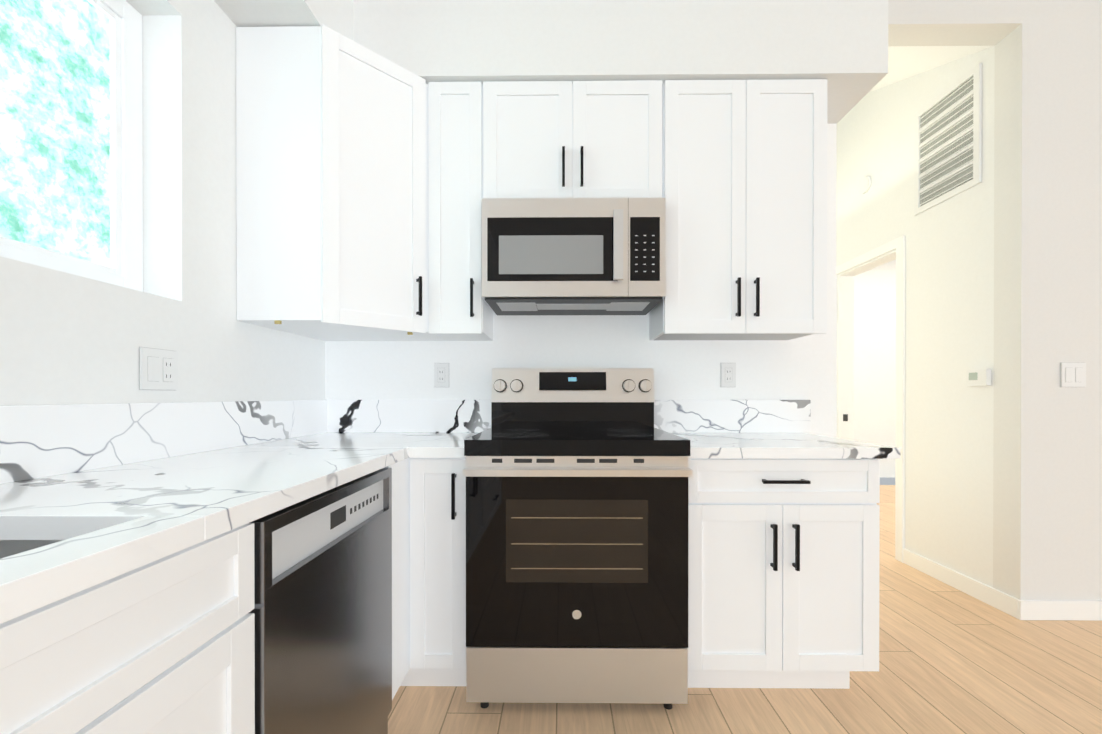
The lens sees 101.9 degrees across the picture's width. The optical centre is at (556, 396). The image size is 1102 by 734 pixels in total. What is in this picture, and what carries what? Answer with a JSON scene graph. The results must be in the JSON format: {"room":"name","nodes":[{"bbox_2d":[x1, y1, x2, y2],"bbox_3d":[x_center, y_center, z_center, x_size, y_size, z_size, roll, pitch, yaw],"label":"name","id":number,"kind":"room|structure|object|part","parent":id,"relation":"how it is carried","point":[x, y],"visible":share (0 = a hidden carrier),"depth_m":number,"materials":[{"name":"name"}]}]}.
{"room":"kitchen","nodes":[
{"label":"kitchen","id":0,"kind":"room"},
{"bbox_2d":[0,0,324,405],"bbox_3d":[-1.260,-0.448,-1.138,0.152,3.099,6.998,0,0,1],"label":"wall","id":1,"kind":"structure","parent":0,"point":[67,338],"depth_m":1.38,"materials":[{"name":"white paint"}]},
{"bbox_2d":[0,0,142,291],"bbox_3d":[-1.302,-0.735,0.621,0.030,0.881,1.521,0,0,1],"label":"window","id":2,"kind":"structure","parent":1,"relation":"in","point":[125,268],"depth_m":1.31,"materials":[{"name":"white glass"}]},
{"bbox_2d":[139,347,177,389],"bbox_3d":[-1.155,-0.080,1.300,0.009,0.120,0.120,0,0,1],"label":"outlet","id":3,"kind":"object","parent":1,"relation":"attached to","point":[158,369],"visible":1,"depth_m":1.29,"materials":[{"name":"white plastic"}]},
{"bbox_2d":[236,24,446,340],"bbox_3d":[-0.851,-0.799,1.905,0.605,1.069,0.618,0,0,1],"label":"upper cabinet","id":4,"kind":"object","parent":1,"relation":"attached to","point":[332,195],"visible":1,"depth_m":1.62,"materials":[{"name":"white paint"}]},
{"bbox_2d":[325,0,1101,599],"bbox_3d":[3.617,-0.458,2.246,9.538,3.099,0.140,0,0,1],"label":"wall","id":5,"kind":"structure","parent":0,"point":[1047,486],"depth_m":2.19,"materials":[{"name":"paint"}]},
{"bbox_2d":[434,363,448,386],"bbox_3d":[-0.571,-0.108,2.210,0.075,0.120,0.009,0,0,1],"label":"outlet","id":6,"kind":"object","parent":5,"relation":"attached to","point":[441,374],"visible":1,"depth_m":2.21,"materials":[{"name":"white plastic"}]},
{"bbox_2d":[428,82,492,340],"bbox_3d":[-0.430,-0.801,2.034,0.229,1.066,0.353,0,0,1],"label":"upper cabinet","id":7,"kind":"object","parent":5,"relation":"attached to","point":[460,309],"visible":1,"depth_m":1.90,"materials":[{"name":"white paint"}]},
{"bbox_2d":[483,80,661,197],"bbox_3d":[0.067,-1.078,2.028,0.762,0.512,0.353,0,0,1],"label":"upper cabinet","id":8,"kind":"object","parent":5,"relation":"attached to","point":[569,139],"visible":0.79,"depth_m":1.89,"materials":[{"name":"white paint"}]},
{"bbox_2d":[481,198,665,314],"bbox_3d":[0.069,-0.604,1.993,0.750,0.414,0.427,0,0,1],"label":"over-the-range microwave","id":9,"kind":"object","parent":8,"relation":"attached to","point":[573,256],"visible":1,"depth_m":1.82,"materials":[{"name":"silver metal"}]},
{"bbox_2d":[720,363,735,386],"bbox_3d":[0.844,-0.108,2.197,0.075,0.120,0.009,0,0,1],"label":"outlet","id":10,"kind":"object","parent":5,"relation":"attached to","point":[728,375],"visible":1,"depth_m":2.19,"materials":[{"name":"white plastic"}]},
{"bbox_2d":[649,79,827,340],"bbox_3d":[0.796,-0.801,2.022,0.686,1.066,0.353,0,0,1],"label":"upper cabinet","id":11,"kind":"object","parent":5,"relation":"attached to","point":[744,178],"visible":1,"depth_m":1.88,"materials":[{"name":"white paint"}]},
{"bbox_2d":[1013,597,1101,620],"bbox_3d":[5.323,1.043,2.159,6.123,0.095,0.016,0,0,1],"label":"baseboard","id":12,"kind":"structure","parent":5,"relation":"attached to","point":[1087,610],"depth_m":2.18,"materials":[{"name":"white wood"}]},
{"bbox_2d":[1060,363,1085,386],"bbox_3d":[2.522,-0.108,2.181,0.120,0.120,0.009,0,0,1],"label":"switch plate","id":13,"kind":"object","parent":5,"relation":"attached to","point":[1072,374],"visible":1,"depth_m":2.18,"materials":[{"name":"white plastic"}]},
{"bbox_2d":[388,485,1101,733],"bbox_3d":[3.517,1.109,0.404,9.703,0.025,10.160,0,0,1],"label":"floor","id":14,"kind":"structure","parent":0,"point":[952,660],"depth_m":1.64,"materials":[{"name":"brown wood"}]},
{"bbox_2d":[0,523,254,733],"bbox_3d":[-0.839,0.659,0.344,0.658,0.876,0.914,0,0,1],"label":"base cabinet","id":15,"kind":"object","parent":14,"relation":"on","point":[165,645],"visible":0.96,"depth_m":0.59,"materials":[{"name":"white paint"}]},
{"bbox_2d":[0,400,419,623],"bbox_3d":[-0.836,0.223,0.593,0.660,0.407,3.249,0,0,1],"label":"countertop","id":16,"kind":"structure","parent":15,"relation":"on","point":[91,495],"depth_m":0.98,"materials":[{"name":"stone"}]},
{"bbox_2d":[249,468,391,733],"bbox_3d":[-0.818,0.658,1.108,0.589,0.869,0.604,0,0,1],"label":"dishwasher","id":17,"kind":"object","parent":14,"relation":"on","point":[322,610],"visible":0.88,"depth_m":1.02,"materials":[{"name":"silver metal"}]},
{"bbox_2d":[385,458,465,699],"bbox_3d":[-0.735,0.654,1.816,0.837,0.876,0.803,0,0,1],"label":"base cabinet","id":18,"kind":"object","parent":14,"relation":"on","point":[437,571],"depth_m":1.59,"materials":[{"name":"white paint"}]},
{"bbox_3d":[-0.844,0.655,1.513,0.626,0.876,0.194,0,0,1],"label":"base cabinet filler","id":19,"kind":"part","parent":18,"relation":"part of","materials":[{"name":"white wood"}]},
{"bbox_2d":[420,400,490,457],"bbox_3d":[-0.403,0.115,1.890,0.181,0.199,0.647,0,0,1],"label":"countertop","id":20,"kind":"structure","parent":18,"relation":"on","point":[445,425],"depth_m":2.19,"materials":[{"name":"stone"}]},
{"bbox_2d":[463,368,692,709],"bbox_3d":[0.070,0.480,1.821,0.760,1.224,0.701,0,0,1],"label":"electric range","id":21,"kind":"object","parent":14,"relation":"on","point":[576,535],"visible":1,"depth_m":1.52,"materials":[{"name":"silver metal"}]},
{"bbox_2d":[688,458,879,688],"bbox_3d":[0.800,0.654,1.874,0.686,0.876,0.658,0,0,1],"label":"base cabinet","id":22,"kind":"object","parent":14,"relation":"on","point":[783,573],"visible":0.85,"depth_m":1.58,"materials":[{"name":"white paint"}]},
{"bbox_2d":[654,400,900,458],"bbox_3d":[0.844,0.115,1.879,0.780,0.199,0.646,0,0,1],"label":"countertop","id":23,"kind":"structure","parent":22,"relation":"on","point":[715,429],"depth_m":2.18,"materials":[{"name":"stone"}]},
{"bbox_2d":[843,414,847,420],"bbox_3d":[2.347,0.170,3.633,0.038,0.056,0.002,0,0,1],"label":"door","id":24,"kind":"structure","parent":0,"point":[845,417],"depth_m":3.63,"materials":[{"name":"grey metal"}]},
{"bbox_2d":[854,259,895,476],"bbox_3d":[4.524,-1.074,4.218,4.204,4.318,3.820,0,0,1],"label":"wall","id":25,"kind":"structure","parent":0,"point":[875,355],"depth_m":5.98,"materials":[{"name":"white paint"}]},
{"bbox_2d":[836,46,994,587],"bbox_3d":[2.356,-1.073,3.907,0.127,4.318,3.162,0,0,1],"label":"wall","id":26,"kind":"structure","parent":0,"point":[949,292],"depth_m":2.68,"materials":[{"name":"white paint"}]},
{"bbox_2d":[836,235,904,562],"bbox_3d":[2.342,0.014,3.320,0.144,2.146,0.787,0,0,1],"label":"door frame","id":27,"kind":"structure","parent":26,"relation":"attached to","point":[845,361],"depth_m":3.27,"materials":[{"name":"white wood"}]},
{"bbox_2d":[914,63,981,215],"bbox_3d":[2.272,-1.470,2.615,0.013,0.640,0.442,0,0,1],"label":"air vent","id":28,"kind":"object","parent":26,"relation":"in","point":[947,143],"visible":1,"depth_m":2.58,"materials":[{"name":"white metal"}]},
{"bbox_2d":[903,549,1012,615],"bbox_3d":[2.272,1.042,2.568,0.012,0.095,0.718,0,0,1],"label":"baseboard","id":29,"kind":"structure","parent":26,"relation":"attached to","point":[993,597],"depth_m":2.50,"materials":[{"name":"white wood"}]},
{"bbox_2d":[966,369,990,385],"bbox_3d":[2.263,-0.103,2.398,0.026,0.086,0.117,0,0,1],"label":"thermostat","id":30,"kind":"object","parent":26,"relation":"attached to","point":[980,377],"visible":0.98,"depth_m":2.38,"materials":[{"name":"white plastic"}]},
{"bbox_2d":[868,46,991,92],"bbox_3d":[1.841,-2.505,3.837,0.902,1.346,3.023,0,0,1],"label":"ceiling","id":31,"kind":"structure","parent":0,"point":[905,62],"depth_m":2.52,"materials":[{"name":"paint"}]},
{"bbox_3d":[3.502,-2.048,-1.187,9.703,0.102,6.998,0,0,1],"label":"ceiling","id":32,"kind":"structure","parent":0,"visible":0},
{"bbox_2d":[214,0,353,40],"bbox_3d":[-1.032,-1.664,-1.214,0.305,0.666,6.858,0,0,1],"label":"wall","id":33,"kind":"structure","parent":32,"relation":"attached to","point":[337,16],"depth_m":1.59,"materials":[{"name":"white paint"}]},
{"bbox_2d":[353,0,887,123],"bbox_3d":[0.262,-1.674,2.031,2.222,0.666,0.345,0,0,1],"label":"wall","id":34,"kind":"structure","parent":32,"relation":"attached to","point":[841,46],"depth_m":1.86,"materials":[{"name":"white paint"}]},
{"label":"outside","id":35,"kind":"structure","parent":0,"visible":0},
{"bbox_2d":[0,0,109,266],"bbox_3d":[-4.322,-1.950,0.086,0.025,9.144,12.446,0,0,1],"label":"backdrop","id":36,"kind":"structure","parent":35,"point":[67,99],"depth_m":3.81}
]}

